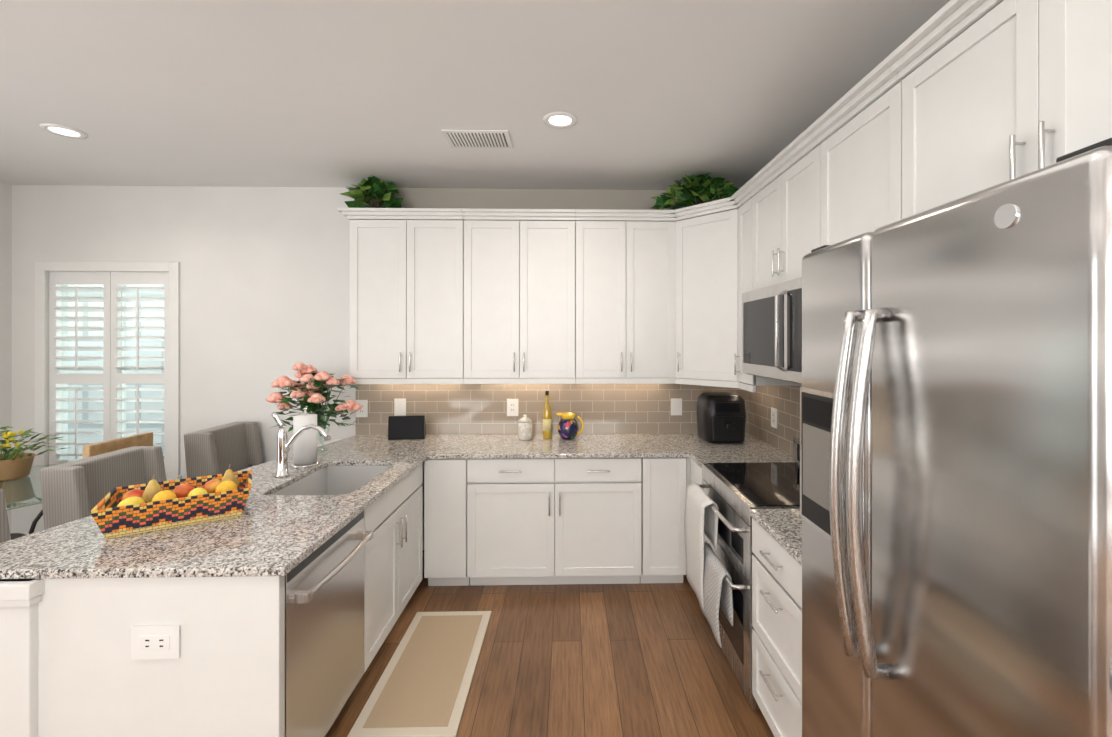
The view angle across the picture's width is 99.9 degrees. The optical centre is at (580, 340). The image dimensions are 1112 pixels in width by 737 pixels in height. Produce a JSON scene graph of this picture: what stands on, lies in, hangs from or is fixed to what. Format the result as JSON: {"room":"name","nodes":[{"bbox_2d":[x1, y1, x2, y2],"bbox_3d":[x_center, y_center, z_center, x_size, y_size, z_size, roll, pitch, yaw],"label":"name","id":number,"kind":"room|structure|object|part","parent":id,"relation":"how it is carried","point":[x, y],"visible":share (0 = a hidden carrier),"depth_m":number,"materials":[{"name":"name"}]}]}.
{"room":"kitchen","nodes":[
{"label":"kitchen","id":0,"kind":"room"},
{"bbox_2d":[0,182,11,532],"bbox_3d":[-4.401,0.221,-0.394,0.150,2.870,8.050,0,0,-1],"label":"wall","id":1,"kind":"structure","parent":0,"point":[5,304],"depth_m":3.60,"materials":[{"name":"paint"}]},
{"bbox_2d":[11,185,687,549],"bbox_3d":[-1.532,0.226,3.773,6.080,2.870,0.150,0,0,-1],"label":"wall","id":2,"kind":"structure","parent":0,"point":[264,285],"depth_m":3.67,"materials":[{"name":"paint"}]},
{"bbox_2d":[35,261,181,480],"bbox_3d":[-3.679,0.273,3.623,1.130,1.775,0.048,0,0,-1],"label":"window","id":3,"kind":"structure","parent":2,"relation":"in","point":[42,268],"depth_m":3.63,"materials":[{"name":"white wood"}]},
{"bbox_2d":[49,271,167,472],"bbox_3d":[-3.680,0.251,3.671,0.930,1.580,0.085,0,0,-1],"label":"blinds","id":4,"kind":"object","parent":3,"relation":"attached to","point":[111,378],"visible":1,"depth_m":3.66,"materials":[{"name":"white wood"}]},
{"bbox_2d":[345,212,472,379],"bbox_3d":[-1.230,-0.310,3.539,0.876,1.172,0.330,0,0,-1],"label":"upper cabinet","id":5,"kind":"object","parent":2,"relation":"attached to","point":[411,280],"depth_m":3.38,"materials":[{"name":"white wood"}]},
{"bbox_2d":[340,176,412,207],"bbox_3d":[-1.538,-1.087,3.515,0.546,0.291,0.377,0,0,-1],"label":"potted plant","id":6,"kind":"object","parent":5,"relation":"on","point":[373,192],"visible":0.88,"depth_m":3.46,"materials":[{"name":"green plant"}]},
{"bbox_2d":[473,216,584,379],"bbox_3d":[-0.444,-0.310,3.557,0.928,1.172,0.330,0,0,-1],"label":"upper cabinet","id":7,"kind":"object","parent":2,"relation":"attached to","point":[500,296],"depth_m":3.40,"materials":[{"name":"white wood"}]},
{"bbox_2d":[356,378,747,434],"bbox_3d":[-0.206,0.512,3.722,3.128,0.466,0.009,0,0,-1],"label":"tile backsplash","id":8,"kind":"structure","parent":2,"relation":"attached to","point":[453,409],"depth_m":3.72,"materials":[{"name":"beige tile"}]},
{"bbox_2d":[356,400,367,416],"bbox_3d":[-1.720,0.536,3.677,0.090,0.136,0.008,0,0,-1],"label":"outlet","id":9,"kind":"object","parent":8,"relation":"attached to","point":[363,412],"visible":0.79,"depth_m":3.67,"materials":[{"name":"white plastic"}]},
{"bbox_2d":[394,398,405,415],"bbox_3d":[-1.420,0.526,3.684,0.090,0.136,0.009,0,0,-1],"label":"light switch","id":10,"kind":"object","parent":8,"relation":"attached to","point":[399,407],"visible":1,"depth_m":3.68,"materials":[{"name":"white plastic"}]},
{"bbox_2d":[507,399,517,415],"bbox_3d":[-0.535,0.531,3.705,0.090,0.136,0.008,0,0,-1],"label":"outlet","id":11,"kind":"object","parent":8,"relation":"attached to","point":[512,407],"visible":1,"depth_m":3.70,"materials":[{"name":"white plastic"}]},
{"bbox_2d":[671,398,681,414],"bbox_3d":[0.770,0.531,3.735,0.090,0.136,0.009,0,0,-1],"label":"light switch","id":12,"kind":"object","parent":8,"relation":"attached to","point":[676,406],"visible":1,"depth_m":3.73,"materials":[{"name":"white plastic"}]},
{"bbox_2d":[585,216,675,379],"bbox_3d":[0.302,-0.310,3.574,0.796,1.172,0.330,0,0,-1],"label":"upper cabinet","id":13,"kind":"object","parent":2,"relation":"attached to","point":[630,261],"depth_m":3.42,"materials":[{"name":"white wood"}]},
{"bbox_2d":[670,197,738,387],"bbox_3d":[0.999,-0.312,3.387,0.734,1.255,0.736,0,0,-1],"label":"upper cabinet","id":14,"kind":"object","parent":2,"relation":"attached to","point":[706,291],"visible":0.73,"depth_m":3.24,"materials":[{"name":"white wood"}]},
{"bbox_2d":[650,172,739,209],"bbox_3d":[0.870,-1.086,3.421,0.708,0.290,0.489,0,0,-1],"label":"potted plant","id":15,"kind":"object","parent":14,"relation":"on","point":[699,189],"visible":0.81,"depth_m":3.36,"materials":[{"name":"green plant"}]},
{"bbox_2d":[0,0,949,189],"bbox_3d":[-1.437,-1.264,-0.324,6.080,0.100,8.350,0,0,-1],"label":"ceiling","id":16,"kind":"structure","parent":0,"point":[656,94],"depth_m":2.23,"materials":[{"name":"paint"}]},
{"bbox_2d":[39,123,87,138],"bbox_3d":[-2.977,-1.205,2.696,0.190,0.009,0.190,0,0,-1],"label":"recessed light","id":17,"kind":"object","parent":16,"relation":"in","point":[64,131],"visible":0.98,"depth_m":2.69,"materials":[{"name":"white"}]},
{"bbox_2d":[441,129,512,147],"bbox_3d":[-0.609,-1.204,2.801,0.380,0.011,0.240,0,0,-1],"label":"ceiling vent","id":18,"kind":"object","parent":16,"relation":"in","point":[478,138],"visible":1,"depth_m":2.78,"materials":[{"name":"white metal"}]},
{"bbox_2d":[543,111,577,128],"bbox_3d":[-0.109,-1.205,2.562,0.190,0.009,0.190,0,0,-1],"label":"recessed light","id":19,"kind":"object","parent":16,"relation":"in","point":[560,120],"visible":1,"depth_m":2.55,"materials":[{"name":"white"}]},
{"bbox_2d":[325,550,773,736],"bbox_3d":[-1.437,1.706,-0.328,6.080,0.100,8.350,0,0,-1],"label":"floor","id":20,"kind":"structure","parent":0,"point":[608,660],"depth_m":2.38,"materials":[{"name":"brown wood"}]},
{"bbox_2d":[0,489,10,542],"bbox_3d":[-2.292,1.141,1.729,0.604,1.035,0.500,0,0,-1],"label":"bar stool","id":21,"kind":"object","parent":20,"relation":"on","point":[5,536],"visible":0.1,"depth_m":1.96,"materials":[{"name":"fabric"}]},
{"bbox_2d":[0,464,57,539],"bbox_3d":[-3.622,1.284,2.878,1.248,0.749,1.248,0,0,-1],"label":"dining table","id":22,"kind":"object","parent":20,"relation":"on","point":[24,491],"visible":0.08,"depth_m":2.89,"materials":[{"name":"clear glass"}]},
{"bbox_2d":[0,426,68,480],"bbox_3d":[-3.806,0.738,3.098,0.712,0.340,0.421,0,0,-1],"label":"basket centerpiece","id":23,"kind":"object","parent":22,"relation":"on","point":[15,464],"visible":1,"depth_m":3.08,"materials":[{"name":"plant"}]},
{"bbox_2d":[40,446,166,529],"bbox_3d":[-2.340,1.142,2.528,0.604,1.035,0.500,0,0,-1],"label":"bar stool","id":24,"kind":"object","parent":20,"relation":"on","point":[71,491],"visible":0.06,"depth_m":2.41,"materials":[{"name":"fabric"}]},
{"bbox_2d":[83,432,152,457],"bbox_3d":[-2.967,1.122,2.784,0.485,1.075,0.420,0,0,-1],"label":"dining chair","id":25,"kind":"object","parent":20,"relation":"on","point":[141,439],"visible":0.06,"depth_m":2.76,"materials":[{"name":"brown wood"}]},
{"bbox_2d":[0,439,340,736],"bbox_3d":[-1.479,1.218,2.592,0.970,0.883,2.208,0,0,-1],"label":"peninsula base","id":26,"kind":"object","parent":20,"relation":"on","point":[69,667],"visible":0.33,"depth_m":1.53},
{"bbox_2d":[131,625,179,659],"bbox_3d":[-1.390,0.988,1.529,0.152,0.108,0.008,0,0,-1],"label":"outlet","id":27,"kind":"object","parent":26,"relation":"attached to","point":[155,642],"visible":1,"depth_m":1.53,"materials":[{"name":"white plastic"}]},
{"bbox_2d":[184,421,262,477],"bbox_3d":[-2.360,1.143,3.378,0.604,1.035,0.500,0,0,-1],"label":"bar stool","id":28,"kind":"object","parent":20,"relation":"on","point":[235,446],"visible":0.21,"depth_m":3.33,"materials":[{"name":"fabric"}]},
{"bbox_2d":[285,511,372,736],"bbox_3d":[-1.269,1.219,1.879,0.667,0.879,0.604,0,0,-1],"label":"dishwasher","id":29,"kind":"object","parent":20,"relation":"on","point":[324,627],"visible":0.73,"depth_m":1.83,"materials":[{"name":"silver metal"}]},
{"bbox_3d":[-0.970,0.894,1.886,0.068,0.032,0.547,0,0,-1],"label":"handle","id":30,"kind":"part","parent":29,"relation":"part of","materials":[{"name":"silver metal"}]},
{"bbox_2d":[364,462,422,671],"bbox_3d":[-1.312,1.218,2.619,0.656,0.883,0.866,0,0,-1],"label":"base cabinet","id":31,"kind":"object","parent":20,"relation":"on","point":[393,554],"visible":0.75,"depth_m":2.54,"materials":[{"name":"white wood"}]},
{"bbox_2d":[0,435,450,578],"bbox_3d":[-1.594,0.871,2.605,1.199,0.253,2.178,0,0,-1],"label":"countertop","id":32,"kind":"structure","parent":31,"relation":"on","point":[283,526],"depth_m":1.80,"materials":[{"name":"stone"}]},
{"bbox_2d":[90,465,251,538],"bbox_3d":[-1.680,0.652,1.974,0.480,0.181,0.340,0,0,-34],"label":"fruit basket","id":33,"kind":"object","parent":32,"relation":"on","point":[153,505],"visible":1,"depth_m":1.89,"materials":[{"name":"multicoloured wicker"}]},
{"bbox_2d":[271,412,330,477],"bbox_3d":[-1.533,0.567,2.567,0.323,0.353,0.068,0,0,-1],"label":"faucet","id":34,"kind":"object","parent":32,"relation":"on","point":[284,445],"visible":1,"depth_m":2.56,"materials":[{"name":"silver metal"}]},
{"bbox_2d":[291,407,319,467],"bbox_3d":[-1.644,0.571,2.795,0.150,0.345,0.150,0,0,-1],"label":"paper towel holder","id":35,"kind":"object","parent":32,"relation":"on","point":[305,449],"visible":0.98,"depth_m":2.75,"materials":[{"name":"white paper"}]},
{"bbox_2d":[266,362,361,449],"bbox_3d":[-1.783,0.445,3.148,0.595,0.600,0.398,0,0,-1],"label":"flowers","id":36,"kind":"object","parent":32,"relation":"on","point":[316,386],"visible":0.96,"depth_m":3.10,"materials":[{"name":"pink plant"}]},
{"bbox_2d":[388,415,425,439],"bbox_3d":[-1.319,0.657,3.565,0.260,0.175,0.094,0,0,-9],"label":"smart display","id":37,"kind":"object","parent":32,"relation":"on","point":[406,427],"visible":0.98,"depth_m":3.53,"materials":[{"name":"black plastic"}]},
{"bbox_2d":[347,611,491,736],"bbox_3d":[-0.755,1.652,2.394,0.450,0.012,0.900,0,0,-1],"label":"kitchen mat","id":38,"kind":"object","parent":20,"relation":"on","point":[422,687],"visible":1,"depth_m":2.27,"materials":[{"name":"beige fabric"}]},
{"bbox_2d":[424,459,475,585],"bbox_3d":[-0.865,1.219,3.382,0.338,0.884,0.620,0,0,-1],"label":"base cabinet","id":39,"kind":"object","parent":20,"relation":"on","point":[449,484],"depth_m":3.07,"materials":[{"name":"white wood"}]},
{"bbox_2d":[476,458,651,584],"bbox_3d":[-0.148,1.219,3.399,1.215,0.884,0.620,0,0,-1],"label":"base cabinet","id":40,"kind":"object","parent":20,"relation":"on","point":[541,521],"depth_m":3.10,"materials":[{"name":"white wood"}]},
{"bbox_2d":[426,433,792,467],"bbox_3d":[0.179,0.760,3.278,2.378,0.030,0.914,0,0,-1],"label":"countertop","id":41,"kind":"structure","parent":40,"relation":"on","point":[699,451],"depth_m":3.22,"materials":[{"name":"stone"}]},
{"bbox_2d":[518,414,531,439],"bbox_3d":[-0.416,0.651,3.533,0.108,0.188,0.108,0,0,-1],"label":"canister","id":42,"kind":"object","parent":41,"relation":"on","point":[525,427],"visible":1,"depth_m":3.49,"materials":[{"name":"ceramic"}]},
{"bbox_2d":[543,391,551,438],"bbox_3d":[-0.251,0.564,3.557,0.067,0.362,0.067,0,0,-1],"label":"olive oil bottle","id":43,"kind":"object","parent":41,"relation":"on","point":[547,424],"visible":1,"depth_m":3.53,"materials":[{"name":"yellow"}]},
{"bbox_2d":[556,412,583,439],"bbox_3d":[-0.076,0.646,3.541,0.208,0.198,0.164,0,0,-1],"label":"pitcher","id":44,"kind":"object","parent":41,"relation":"on","point":[568,427],"visible":1,"depth_m":3.49,"materials":[{"name":"ceramic"}]},
{"bbox_2d":[697,392,745,442],"bbox_3d":[1.056,0.570,3.472,0.320,0.350,0.390,0,0,-1],"label":"air fryer","id":45,"kind":"object","parent":41,"relation":"on","point":[721,417],"visible":1,"depth_m":3.36,"materials":[{"name":"black plastic"}]},
{"bbox_2d":[652,458,687,582],"bbox_3d":[0.524,1.219,3.415,0.356,0.884,0.620,0,0,-1],"label":"base cabinet","id":46,"kind":"object","parent":20,"relation":"on","point":[669,475],"depth_m":3.11,"materials":[{"name":"white wood"}]},
{"bbox_2d":[688,458,690,484],"bbox_3d":[1.008,1.219,3.426,0.715,0.884,0.620,0,0,-1],"label":"base cabinet","id":47,"kind":"object","parent":20,"relation":"on","point":[689,459],"depth_m":3.13,"materials":[{"name":"white wood"}]},
{"bbox_2d":[691,459,702,484],"bbox_3d":[1.048,1.219,2.976,0.620,0.884,0.272,0,0,-1],"label":"base cabinet","id":48,"kind":"object","parent":20,"relation":"on","point":[696,472],"depth_m":2.96,"materials":[{"name":"white wood"}]},
{"bbox_2d":[684,437,799,709],"bbox_3d":[1.000,1.122,2.455,0.750,1.075,0.752,0,0,-1],"label":"range","id":49,"kind":"object","parent":20,"relation":"on","point":[722,499],"visible":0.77,"depth_m":2.35,"materials":[{"name":"silver metal"}]},
{"bbox_2d":[684,481,718,611],"bbox_3d":[0.667,1.121,2.598,0.091,0.568,0.361,0,0,-1],"label":"towel","id":50,"kind":"object","parent":49,"relation":"hanging from","point":[699,517],"depth_m":2.53,"materials":[{"name":"white fabric"}]},
{"bbox_2d":[700,542,732,647],"bbox_3d":[0.679,1.271,2.368,0.077,0.348,0.341,0,0,-1],"label":"towel","id":51,"kind":"object","parent":49,"relation":"hanging from","point":[715,591],"depth_m":2.30,"materials":[{"name":"white fabric"}]},
{"bbox_3d":[0.710,0.995,2.449,0.073,0.281,0.674,0,0,-1],"label":"handle","id":52,"kind":"part","parent":49,"relation":"part of","materials":[{"name":"silver metal"}]},
{"bbox_2d":[752,518,801,736],"bbox_3d":[1.074,1.217,1.830,0.620,0.884,0.486,0,0,-1],"label":"base cabinet","id":53,"kind":"object","parent":20,"relation":"on","point":[777,630],"depth_m":1.82,"materials":[{"name":"white wood"}]},
{"bbox_2d":[750,509,801,564],"bbox_3d":[1.078,0.759,1.830,0.648,0.030,0.486,0,0,-1],"label":"countertop","id":54,"kind":"structure","parent":53,"relation":"on","point":[782,528],"depth_m":1.88,"materials":[{"name":"stone"}]},
{"bbox_2d":[800,138,1111,736],"bbox_3d":[1.021,0.679,1.118,0.758,1.957,0.895,0,0,-1],"label":"refrigerator","id":55,"kind":"object","parent":20,"relation":"on","point":[956,452],"visible":1,"depth_m":0.90,"materials":[{"name":"silver metal"}]},
{"bbox_3d":[0.691,0.289,1.169,0.099,1.054,0.749,0,0,-1],"label":"handle","id":56,"kind":"part","parent":55,"relation":"part of","materials":[{"name":"silver metal"}]},
{"bbox_2d":[386,188,728,211],"bbox_3d":[-0.150,-1.052,2.375,3.078,0.313,2.708,0,0,-1],"label":"wall","id":57,"kind":"structure","parent":0,"point":[478,198],"depth_m":3.72,"materials":[{"name":"white paint"}]},
{"bbox_2d":[748,386,801,455],"bbox_3d":[1.379,0.511,2.625,0.010,0.466,2.220,0,0,-1],"label":"tile backsplash","id":58,"kind":"structure","parent":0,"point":[786,399],"depth_m":3.24,"materials":[{"name":"beige tile"}]},
{"bbox_2d":[771,407,776,428],"bbox_3d":[1.355,0.540,3.264,0.008,0.136,0.090,0,0,-1],"label":"outlet","id":59,"kind":"object","parent":58,"relation":"attached to","point":[774,417],"visible":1,"depth_m":3.25,"materials":[{"name":"white plastic"}]},
{"bbox_3d":[1.527,0.221,-0.257,0.150,2.870,8.050,0,0,-1],"label":"wall","id":60,"kind":"structure","parent":0,"visible":0},
{"bbox_2d":[734,188,801,387],"bbox_3d":[1.211,-0.310,2.940,0.330,1.172,0.311,0,0,-1],"label":"upper cabinet","id":61,"kind":"object","parent":60,"relation":"attached to","point":[745,210],"depth_m":2.96,"materials":[{"name":"white wood"}]},
{"bbox_2d":[754,136,817,289],"bbox_3d":[1.222,-0.594,2.462,0.330,0.607,0.760,0,0,-1],"label":"upper cabinet","id":62,"kind":"object","parent":60,"relation":"attached to","point":[786,202],"depth_m":2.40,"materials":[{"name":"white wood"}]},
{"bbox_2d":[742,277,801,383],"bbox_3d":[1.162,-0.043,2.460,0.444,0.487,0.752,0,0,-1],"label":"microwave","id":63,"kind":"object","parent":62,"relation":"attached to","point":[772,331],"visible":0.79,"depth_m":2.38,"materials":[{"name":"silver metal"}]},
{"bbox_2d":[818,68,897,246],"bbox_3d":[1.236,-0.312,1.857,0.330,1.172,0.565,0,0,-1],"label":"upper cabinet","id":64,"kind":"object","parent":60,"relation":"attached to","point":[858,153],"depth_m":1.80,"materials":[{"name":"white wood"}]},
{"bbox_2d":[898,0,1111,220],"bbox_3d":[1.249,-0.605,1.313,0.330,0.587,0.520,0,0,-1],"label":"upper cabinet","id":65,"kind":"object","parent":60,"relation":"attached to","point":[950,100],"depth_m":1.22,"materials":[{"name":"white wood"}]},
{"label":"outside","id":66,"kind":"structure","parent":0,"visible":0},
{"bbox_2d":[61,285,163,459],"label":"window","id":67,"kind":"structure","parent":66,"point":[84,416],"depth_m":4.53,"materials":[{"name":"glass"}]}
]}

